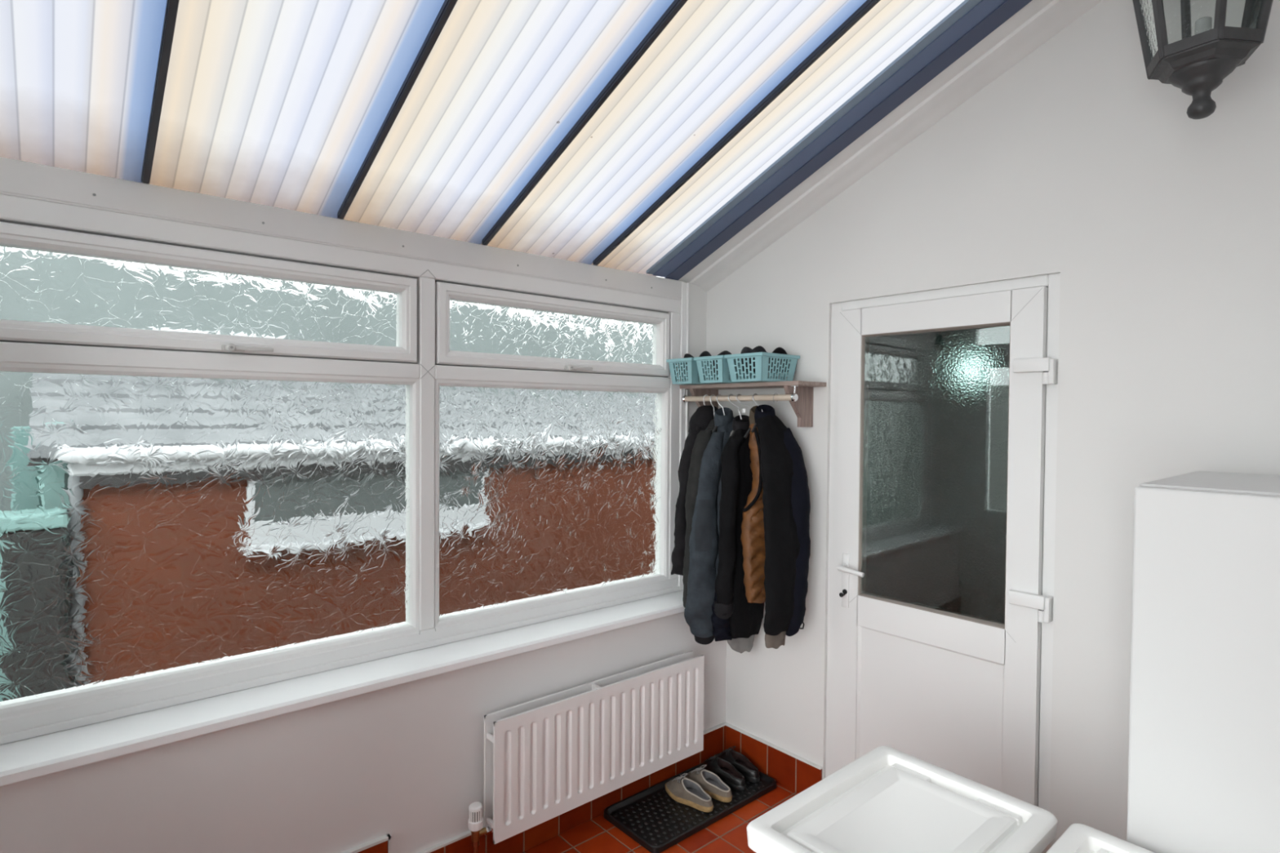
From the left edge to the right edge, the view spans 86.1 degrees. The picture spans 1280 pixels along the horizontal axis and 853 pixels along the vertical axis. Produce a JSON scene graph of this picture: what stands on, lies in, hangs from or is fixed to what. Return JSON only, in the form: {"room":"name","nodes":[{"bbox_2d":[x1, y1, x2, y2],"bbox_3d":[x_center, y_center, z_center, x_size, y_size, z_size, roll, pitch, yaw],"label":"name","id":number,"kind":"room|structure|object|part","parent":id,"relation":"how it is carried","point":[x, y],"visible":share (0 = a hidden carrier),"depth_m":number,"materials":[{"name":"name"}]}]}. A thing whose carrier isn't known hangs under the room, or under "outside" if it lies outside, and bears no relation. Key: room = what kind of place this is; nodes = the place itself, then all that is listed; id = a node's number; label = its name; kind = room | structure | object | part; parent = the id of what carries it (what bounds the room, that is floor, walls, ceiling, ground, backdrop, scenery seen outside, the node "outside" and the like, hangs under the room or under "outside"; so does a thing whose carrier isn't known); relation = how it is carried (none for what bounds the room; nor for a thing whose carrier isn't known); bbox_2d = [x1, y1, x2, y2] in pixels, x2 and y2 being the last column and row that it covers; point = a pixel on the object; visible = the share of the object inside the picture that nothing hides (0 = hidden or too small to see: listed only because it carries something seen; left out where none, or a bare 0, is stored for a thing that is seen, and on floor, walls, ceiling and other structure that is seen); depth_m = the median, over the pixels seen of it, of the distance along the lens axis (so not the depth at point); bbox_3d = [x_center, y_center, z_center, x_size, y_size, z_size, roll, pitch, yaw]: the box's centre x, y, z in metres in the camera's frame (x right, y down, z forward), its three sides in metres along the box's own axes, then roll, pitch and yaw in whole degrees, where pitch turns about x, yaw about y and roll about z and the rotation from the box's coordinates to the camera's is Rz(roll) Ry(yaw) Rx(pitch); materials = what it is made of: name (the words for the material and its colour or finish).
{"room":"utility room","nodes":[
{"label":"utility room","id":0,"kind":"room"},
{"bbox_2d":[0,611,726,852],"bbox_3d":[-0.774,1.235,2.451,2.840,0.822,0.320,-1,2,-41],"label":"wall","id":1,"kind":"structure","parent":0,"point":[405,762],"depth_m":2.09,"materials":[{"name":"white paint"}]},
{"bbox_2d":[0,193,688,786],"bbox_3d":[-0.729,0.078,2.383,2.836,1.492,0.265,-1,2,-41],"label":"window","id":2,"kind":"structure","parent":1,"relation":"in","point":[245,477],"depth_m":2.15,"materials":[{"name":"white plastic"}]},
{"bbox_3d":[-1.229,-0.366,2.056,1.049,0.212,0.006,-1,2,-41],"label":"glass pane","id":3,"kind":"part","parent":2,"relation":"part of","materials":[{"name":"clear glass"}]},
{"bbox_3d":[-1.234,0.281,2.068,1.127,0.874,0.006,-1,2,-41],"label":"glass pane","id":4,"kind":"part","parent":2,"relation":"part of","materials":[{"name":"clear glass"}]},
{"bbox_3d":[-1.224,-0.366,2.049,1.129,0.292,0.069,-1,2,-41],"label":"opening sash","id":5,"kind":"part","parent":2,"relation":"part of","materials":[{"name":"white plastic"}]},
{"bbox_3d":[-1.165,-0.232,2.040,0.135,0.023,0.026,-1,2,-41],"label":"handle","id":6,"kind":"part","parent":2,"relation":"part of","materials":[{"name":"white plastic"}]},
{"bbox_3d":[-0.710,0.807,2.369,2.836,0.035,0.190,-1,2,-41],"label":"sill","id":7,"kind":"part","parent":2,"relation":"part of","materials":[{"name":"white plastic"}]},
{"bbox_3d":[-0.321,0.273,2.853,1.129,0.874,0.006,-1,2,-41],"label":"glass pane","id":8,"kind":"part","parent":2,"relation":"part of","materials":[{"name":"clear glass"}]},
{"bbox_3d":[-0.310,-0.375,2.834,1.132,0.292,0.069,-1,2,-41],"label":"opening sash","id":9,"kind":"part","parent":2,"relation":"part of","materials":[{"name":"white plastic"}]},
{"bbox_3d":[-0.316,-0.375,2.841,1.052,0.212,0.006,-1,2,-41],"label":"glass pane","id":10,"kind":"part","parent":2,"relation":"part of","materials":[{"name":"clear glass"}]},
{"bbox_3d":[-0.252,-0.240,2.825,0.135,0.023,0.026,-1,2,-41],"label":"handle","id":11,"kind":"part","parent":2,"relation":"part of","materials":[{"name":"white plastic"}]},
{"bbox_2d":[356,840,387,852],"bbox_3d":[-1.277,1.451,1.803,1.228,0.248,0.016,-1,2,-41],"label":"baseboard","id":12,"kind":"structure","parent":1,"relation":"attached to","point":[382,847],"depth_m":2.17,"materials":[{"name":"tile"}]},
{"bbox_2d":[341,722,725,852],"bbox_3d":[-0.671,1.440,2.322,2.824,0.257,0.018,-1,2,-41],"label":"trim","id":13,"kind":"structure","parent":1,"relation":"attached to","point":[388,837],"depth_m":2.28,"materials":[{"name":"plastic tile"},{"name":"grout"}]},
{"bbox_2d":[430,725,725,852],"bbox_3d":[-0.175,1.490,2.751,1.545,0.148,0.016,-1,2,-41],"label":"baseboard","id":14,"kind":"structure","parent":1,"relation":"attached to","point":[714,741],"depth_m":2.69,"materials":[{"name":"tile"}]},
{"bbox_2d":[467,650,704,852],"bbox_3d":[-0.174,1.282,2.678,1.091,0.566,0.116,-1,2,-41],"label":"radiator","id":15,"kind":"object","parent":1,"relation":"attached to","point":[546,757],"visible":1,"depth_m":2.58,"materials":[{"name":"metal"}]},
{"bbox_2d":[0,0,964,276],"bbox_3d":[0.031,-1.238,1.218,2.590,1.297,3.180,-1,2,-41],"label":"ceiling","id":16,"kind":"structure","parent":0,"point":[280,104],"depth_m":1.90,"materials":[{"name":"white plastic"}]},
{"bbox_2d":[141,0,179,183],"bbox_3d":[-0.401,-1.246,0.764,0.019,1.219,2.936,-1,2,-41],"label":"bar","id":17,"kind":"object","parent":16,"relation":"attached to","point":[171,6],"visible":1,"depth_m":1.62,"materials":[{"name":"black metal"}]},
{"bbox_2d":[0,156,684,300],"bbox_3d":[-0.864,-0.630,2.420,2.690,0.090,0.174,-1,2,-41],"label":"beam","id":18,"kind":"structure","parent":16,"relation":"attached to","point":[18,178],"depth_m":2.12,"materials":[{"name":"white plastic"}]},
{"bbox_2d":[337,0,457,219],"bbox_3d":[-0.011,-1.249,1.100,0.019,1.219,2.936,-1,2,-41],"label":"bar","id":19,"kind":"object","parent":16,"relation":"attached to","point":[447,6],"visible":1,"depth_m":1.83,"materials":[{"name":"black metal"}]},
{"bbox_2d":[481,0,688,245],"bbox_3d":[0.380,-1.253,1.436,0.019,1.219,2.936,-1,2,-41],"label":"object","id":20,"kind":"object","parent":16,"relation":"attached to","point":[677,5],"visible":1,"depth_m":2.04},
{"bbox_2d":[592,0,880,265],"bbox_3d":[0.770,-1.257,1.772,0.019,1.219,2.936,-1,2,-41],"label":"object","id":21,"kind":"object","parent":16,"relation":"attached to","point":[868,5],"visible":1,"depth_m":2.25,"materials":[{"name":"black metal"}]},
{"bbox_2d":[646,0,1032,280],"bbox_3d":[1.063,-1.261,2.023,0.195,1.217,2.936,-1,2,-41],"label":"roof beam","id":22,"kind":"structure","parent":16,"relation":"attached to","point":[971,21],"depth_m":2.40,"materials":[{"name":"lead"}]},
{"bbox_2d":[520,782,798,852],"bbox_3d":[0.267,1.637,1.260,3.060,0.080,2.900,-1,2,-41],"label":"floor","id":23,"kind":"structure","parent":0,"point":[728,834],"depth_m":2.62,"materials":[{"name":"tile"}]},
{"bbox_2d":[603,764,776,852],"bbox_3d":[0.224,1.551,2.864,0.726,0.028,0.328,-1,2,-41],"label":"tray","id":24,"kind":"object","parent":23,"relation":"on","point":[651,817],"visible":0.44,"depth_m":2.75,"materials":[{"name":"black rubber"}]},
{"bbox_2d":[665,773,713,812],"bbox_3d":[0.202,1.504,2.849,0.249,0.095,0.098,2,2,45],"label":"shoe","id":25,"kind":"object","parent":24,"relation":"on","point":[682,789],"visible":1,"depth_m":2.83,"materials":[{"name":"beige fabric"}]},
{"bbox_2d":[684,764,732,802],"bbox_3d":[0.288,1.504,2.920,0.247,0.095,0.098,2,2,44],"label":"shoe","id":26,"kind":"object","parent":24,"relation":"on","point":[711,784],"visible":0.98,"depth_m":2.89,"materials":[{"name":"beige fabric"}]},
{"bbox_2d":[699,753,746,791],"bbox_3d":[0.361,1.500,3.009,0.098,0.100,0.250,-1,2,-44],"label":"shoe","id":27,"kind":"object","parent":24,"relation":"on","point":[723,769],"visible":0.96,"depth_m":2.98,"materials":[{"name":"leather"}]},
{"bbox_2d":[715,746,759,782],"bbox_3d":[0.434,1.499,3.076,0.098,0.100,0.246,-1,2,-44],"label":"shoe","id":28,"kind":"object","parent":24,"relation":"on","point":[741,763],"visible":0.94,"depth_m":3.05,"materials":[{"name":"leather"}]},
{"bbox_2d":[746,746,1057,852],"bbox_3d":[0.598,1.244,1.568,0.596,0.700,0.450,-1,2,-41],"label":"lidded box","id":29,"kind":"object","parent":23,"relation":"on","point":[887,799],"visible":1,"depth_m":1.60,"materials":[{"name":"white plastic"}]},
{"bbox_2d":[1045,823,1155,852],"bbox_3d":[0.911,1.253,1.212,0.596,0.700,0.450,-1,2,-41],"label":"lidded box","id":30,"kind":"object","parent":23,"relation":"on","point":[1078,837],"visible":1,"depth_m":1.49,"materials":[{"name":"white plastic"}]},
{"bbox_2d":[1126,471,1279,852],"bbox_3d":[1.504,0.866,1.485,0.604,1.471,0.606,-1,2,-41],"label":"refrigerator","id":31,"kind":"object","parent":23,"relation":"on","point":[1204,757],"visible":1,"depth_m":1.42,"materials":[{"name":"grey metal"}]},
{"bbox_3d":[1.524,0.143,1.483,0.566,0.025,0.606,-1,2,-41],"label":"panel","id":32,"kind":"part","parent":31,"relation":"part of","materials":[{"name":"white plastic"}]},
{"bbox_2d":[680,283,706,591],"bbox_3d":[0.200,0.066,3.355,0.168,1.493,0.173,-1,2,-41],"label":"wall","id":33,"kind":"structure","parent":0,"point":[697,295],"depth_m":3.29,"materials":[{"name":"paint"}]},
{"bbox_2d":[684,407,734,644],"bbox_3d":[0.351,0.424,3.005,0.353,1.016,0.129,0,1,-35],"label":"jacket","id":34,"kind":"object","parent":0,"point":[704,543],"visible":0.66,"depth_m":2.91,"materials":[{"name":"fabric"}]},
{"bbox_2d":[706,0,1279,848],"bbox_3d":[1.291,-0.117,2.305,0.120,3.561,3.220,-1,2,-41],"label":"wall","id":35,"kind":"structure","parent":0,"point":[1159,225],"depth_m":2.11,"materials":[{"name":"paint"}]},
{"bbox_2d":[680,380,826,426],"bbox_3d":[0.475,-0.095,3.014,0.191,0.185,0.673,-1,2,-41],"label":"shelf","id":36,"kind":"object","parent":35,"relation":"attached to","point":[799,393],"visible":0.95,"depth_m":2.85,"materials":[{"name":"brown wood"}]},
{"bbox_2d":[666,357,717,384],"bbox_3d":[0.267,-0.249,3.149,0.247,0.113,0.162,-1,2,-41],"label":"storage basket","id":37,"kind":"object","parent":36,"relation":"on","point":[692,378],"visible":0.52,"depth_m":3.07,"materials":[{"name":"teal plastic"}]},
{"bbox_2d":[684,351,711,376],"bbox_3d":[0.271,-0.292,3.153,0.188,0.112,0.119,-1,2,-41],"label":"hat","id":38,"kind":"object","parent":37,"relation":"in","point":[705,353],"visible":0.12,"depth_m":3.12,"materials":[{"name":"black fabric"}]},
{"bbox_2d":[706,394,715,428],"bbox_3d":[0.332,-0.048,3.065,0.159,0.192,0.020,-1,2,-41],"label":"hanger","id":39,"kind":"object","parent":36,"relation":"hanging from","point":[712,394],"visible":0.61,"depth_m":3.06,"materials":[{"name":"metal"}]},
{"bbox_2d":[682,419,716,606],"bbox_3d":[0.327,0.412,3.051,0.326,0.891,0.096,0,1,-35],"label":"coat","id":40,"kind":"object","parent":39,"relation":"hanging from","point":[701,441],"visible":0.24,"depth_m":2.96,"materials":[{"name":"black fabric"}]},
{"bbox_2d":[711,394,724,432],"bbox_3d":[0.364,-0.057,3.028,0.159,0.172,0.042,-1,2,-41],"label":"hanger","id":41,"kind":"object","parent":36,"relation":"hanging from","point":[715,427],"visible":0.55,"depth_m":3.02,"materials":[{"name":"metal"}]},
{"bbox_2d":[693,355,754,383],"bbox_3d":[0.384,-0.246,3.016,0.247,0.113,0.170,-1,2,-41],"label":"storage basket","id":42,"kind":"object","parent":36,"relation":"on","point":[723,376],"visible":0.53,"depth_m":2.94,"materials":[{"name":"teal plastic"}]},
{"bbox_2d":[711,351,739,374],"bbox_3d":[0.387,-0.283,3.022,0.196,0.101,0.119,-1,2,-41],"label":"glove","id":43,"kind":"object","parent":42,"relation":"in","point":[724,353],"visible":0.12,"depth_m":2.98,"materials":[{"name":"black fabric"}]},
{"bbox_2d":[728,394,742,435],"bbox_3d":[0.419,-0.043,2.964,0.159,0.196,0.075,-1,2,-41],"label":"hanger","id":44,"kind":"object","parent":36,"relation":"hanging from","point":[733,433],"visible":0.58,"depth_m":2.95,"materials":[{"name":"metal"}]},
{"bbox_2d":[711,414,764,640],"bbox_3d":[0.427,0.430,2.954,0.304,0.961,0.139,-1,2,-41],"label":"jacket","id":45,"kind":"object","parent":44,"relation":"hanging from","point":[730,602],"visible":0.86,"depth_m":2.87,"materials":[{"name":"fabric"}]},
{"bbox_2d":[725,619,756,653],"bbox_3d":[0.443,0.488,2.986,0.189,0.990,0.066,-1,2,-41],"label":"jersey","id":46,"kind":"object","parent":44,"relation":"hanging from","point":[740,644],"visible":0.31,"depth_m":2.97,"materials":[{"name":"grey fabric"}]},
{"bbox_3d":[0.411,-0.122,2.972,0.025,0.025,0.630,-1,2,-41],"label":"hanging rail","id":47,"kind":"part","parent":36,"relation":"part of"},
{"bbox_2d":[736,394,751,438],"bbox_3d":[0.460,-0.045,2.916,0.159,0.189,0.107,-1,2,-41],"label":"hanger","id":48,"kind":"object","parent":36,"relation":"hanging from","point":[748,432],"visible":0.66,"depth_m":2.90,"materials":[{"name":"metal"}]},
{"bbox_2d":[751,393,762,432],"bbox_3d":[0.502,-0.057,2.867,0.159,0.164,0.055,-1,2,-41],"label":"hanger","id":49,"kind":"object","parent":36,"relation":"hanging from","point":[755,424],"visible":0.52,"depth_m":2.81,"materials":[{"name":"metal"}]},
{"bbox_2d":[742,405,764,603],"bbox_3d":[0.513,0.319,2.876,0.244,0.816,0.116,-1,2,-41],"label":"quilted gilet","id":50,"kind":"object","parent":49,"relation":"hanging from","point":[753,521],"visible":0.43,"depth_m":2.81,"materials":[{"name":"brown fabric"}]},
{"bbox_2d":[754,404,810,648],"bbox_3d":[0.554,0.392,2.780,0.234,0.964,0.225,0,1,-26],"label":"jacket","id":51,"kind":"object","parent":49,"relation":"hanging from","point":[785,492],"visible":1,"depth_m":2.70,"materials":[{"name":"black fabric"}]},
{"bbox_2d":[724,351,799,382],"bbox_3d":[0.512,-0.242,2.871,0.247,0.113,0.202,-1,2,-41],"label":"storage basket","id":52,"kind":"object","parent":36,"relation":"on","point":[762,358],"visible":0.79,"depth_m":2.80,"materials":[{"name":"teal plastic"}]},
{"bbox_2d":[739,346,768,372],"bbox_3d":[0.475,-0.282,2.850,0.101,0.106,0.128,0,1,-16],"label":"shoes","id":53,"kind":"object","parent":52,"relation":"in","point":[758,348],"visible":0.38,"depth_m":2.82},
{"bbox_2d":[766,346,790,373],"bbox_3d":[0.566,-0.282,2.900,0.104,0.106,0.139,-1,2,-41],"label":"hat","id":54,"kind":"object","parent":52,"relation":"in","point":[778,350],"visible":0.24,"depth_m":2.86,"materials":[{"name":"black fabric"}]},
{"bbox_2d":[724,721,822,769],"bbox_3d":[0.576,1.412,3.049,0.016,0.007,0.541,-1,2,-41],"label":"trim","id":55,"kind":"structure","parent":35,"relation":"attached to","point":[727,724],"depth_m":3.02,"materials":[{"name":"paint"}]},
{"bbox_2d":[725,725,822,793],"bbox_3d":[0.581,1.490,3.044,0.016,0.148,0.525,-1,2,-41],"label":"baseboard","id":56,"kind":"structure","parent":35,"relation":"attached to","point":[788,771],"depth_m":3.01,"materials":[{"name":"tile"}]},
{"bbox_2d":[678,0,1102,291],"bbox_3d":[1.161,-1.227,2.204,0.192,1.329,3.080,-1,2,-41],"label":"trim","id":57,"kind":"structure","parent":35,"relation":"attached to","point":[1038,21],"depth_m":2.48,"materials":[{"name":"white plastic"}]},
{"bbox_2d":[825,272,1060,852],"bbox_3d":[1.046,0.540,2.509,0.154,2.075,0.847,-1,2,-41],"label":"door","id":58,"kind":"structure","parent":35,"relation":"in","point":[944,402],"depth_m":2.46,"materials":[{"name":"white plastic"}]},
{"bbox_3d":[0.821,0.616,2.742,0.008,0.216,0.032,-1,2,-41],"label":"handle plate","id":59,"kind":"part","parent":58,"relation":"part of","materials":[{"name":"white plastic"}]},
{"bbox_3d":[0.829,0.563,2.686,0.054,0.031,0.119,-1,2,-41],"label":"lever","id":60,"kind":"part","parent":58,"relation":"part of","materials":[{"name":"white plastic"}]},
{"bbox_3d":[1.057,1.098,2.522,0.048,0.627,0.558,-1,2,-41],"label":"panel","id":61,"kind":"part","parent":58,"relation":"part of","materials":[{"name":"white plastic"}]},
{"bbox_3d":[1.076,0.159,2.516,0.001,1.025,0.551,-1,2,-41],"label":"frosted pane","id":62,"kind":"part","parent":58,"relation":"part of","materials":[{"name":"clear glass"}]},
{"bbox_2d":[1132,0,1273,119],"bbox_3d":[1.412,-1.026,1.692,0.480,0.576,0.336,-1,2,-41],"label":"wall lantern","id":63,"kind":"object","parent":35,"relation":"attached to","point":[1197,64],"visible":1,"depth_m":1.61,"materials":[{"name":"black metal"}]},
{"bbox_3d":[1.246,-1.004,1.677,0.038,0.240,0.145,1,1,23],"label":"lantern pane","id":64,"kind":"part","parent":63,"relation":"part of","materials":[{"name":"clear glass"}]},
{"bbox_3d":[1.344,-1.003,1.635,0.280,0.263,0.308,-1,2,-41],"label":"lantern frame","id":65,"kind":"part","parent":63,"relation":"part of","materials":[{"name":"black metal"}]},
{"bbox_3d":[1.343,-0.861,1.637,0.190,0.028,0.212,-1,2,-41],"label":"plate","id":66,"kind":"part","parent":63,"relation":"part of","materials":[{"name":"black metal"}]},
{"bbox_3d":[1.442,-1.001,1.592,0.038,0.240,0.145,1,1,23],"label":"lantern pane","id":67,"kind":"part","parent":63,"relation":"part of","materials":[{"name":"clear glass"}]},
{"bbox_3d":[0.301,-0.075,3.101,0.159,0.139,0.012,-1,2,-41],"label":"hanger","id":68,"kind":"object","parent":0,"visible":0},
{"bbox_2d":[671,405,717,575],"bbox_3d":[0.294,0.407,3.089,0.335,1.005,0.134,0,1,-30],"label":"hooded jacket","id":69,"kind":"object","parent":68,"relation":"hanging from","point":[700,420],"visible":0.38,"depth_m":3.01,"materials":[{"name":"black fabric"}]},
{"bbox_2d":[688,405,717,430],"bbox_3d":[0.296,-0.035,3.095,0.192,0.121,0.104,-1,2,-41],"label":"hood","id":70,"kind":"object","parent":69,"relation":"attached to","point":[700,420],"depth_m":3.04,"materials":[{"name":"black fabric"}]}
]}

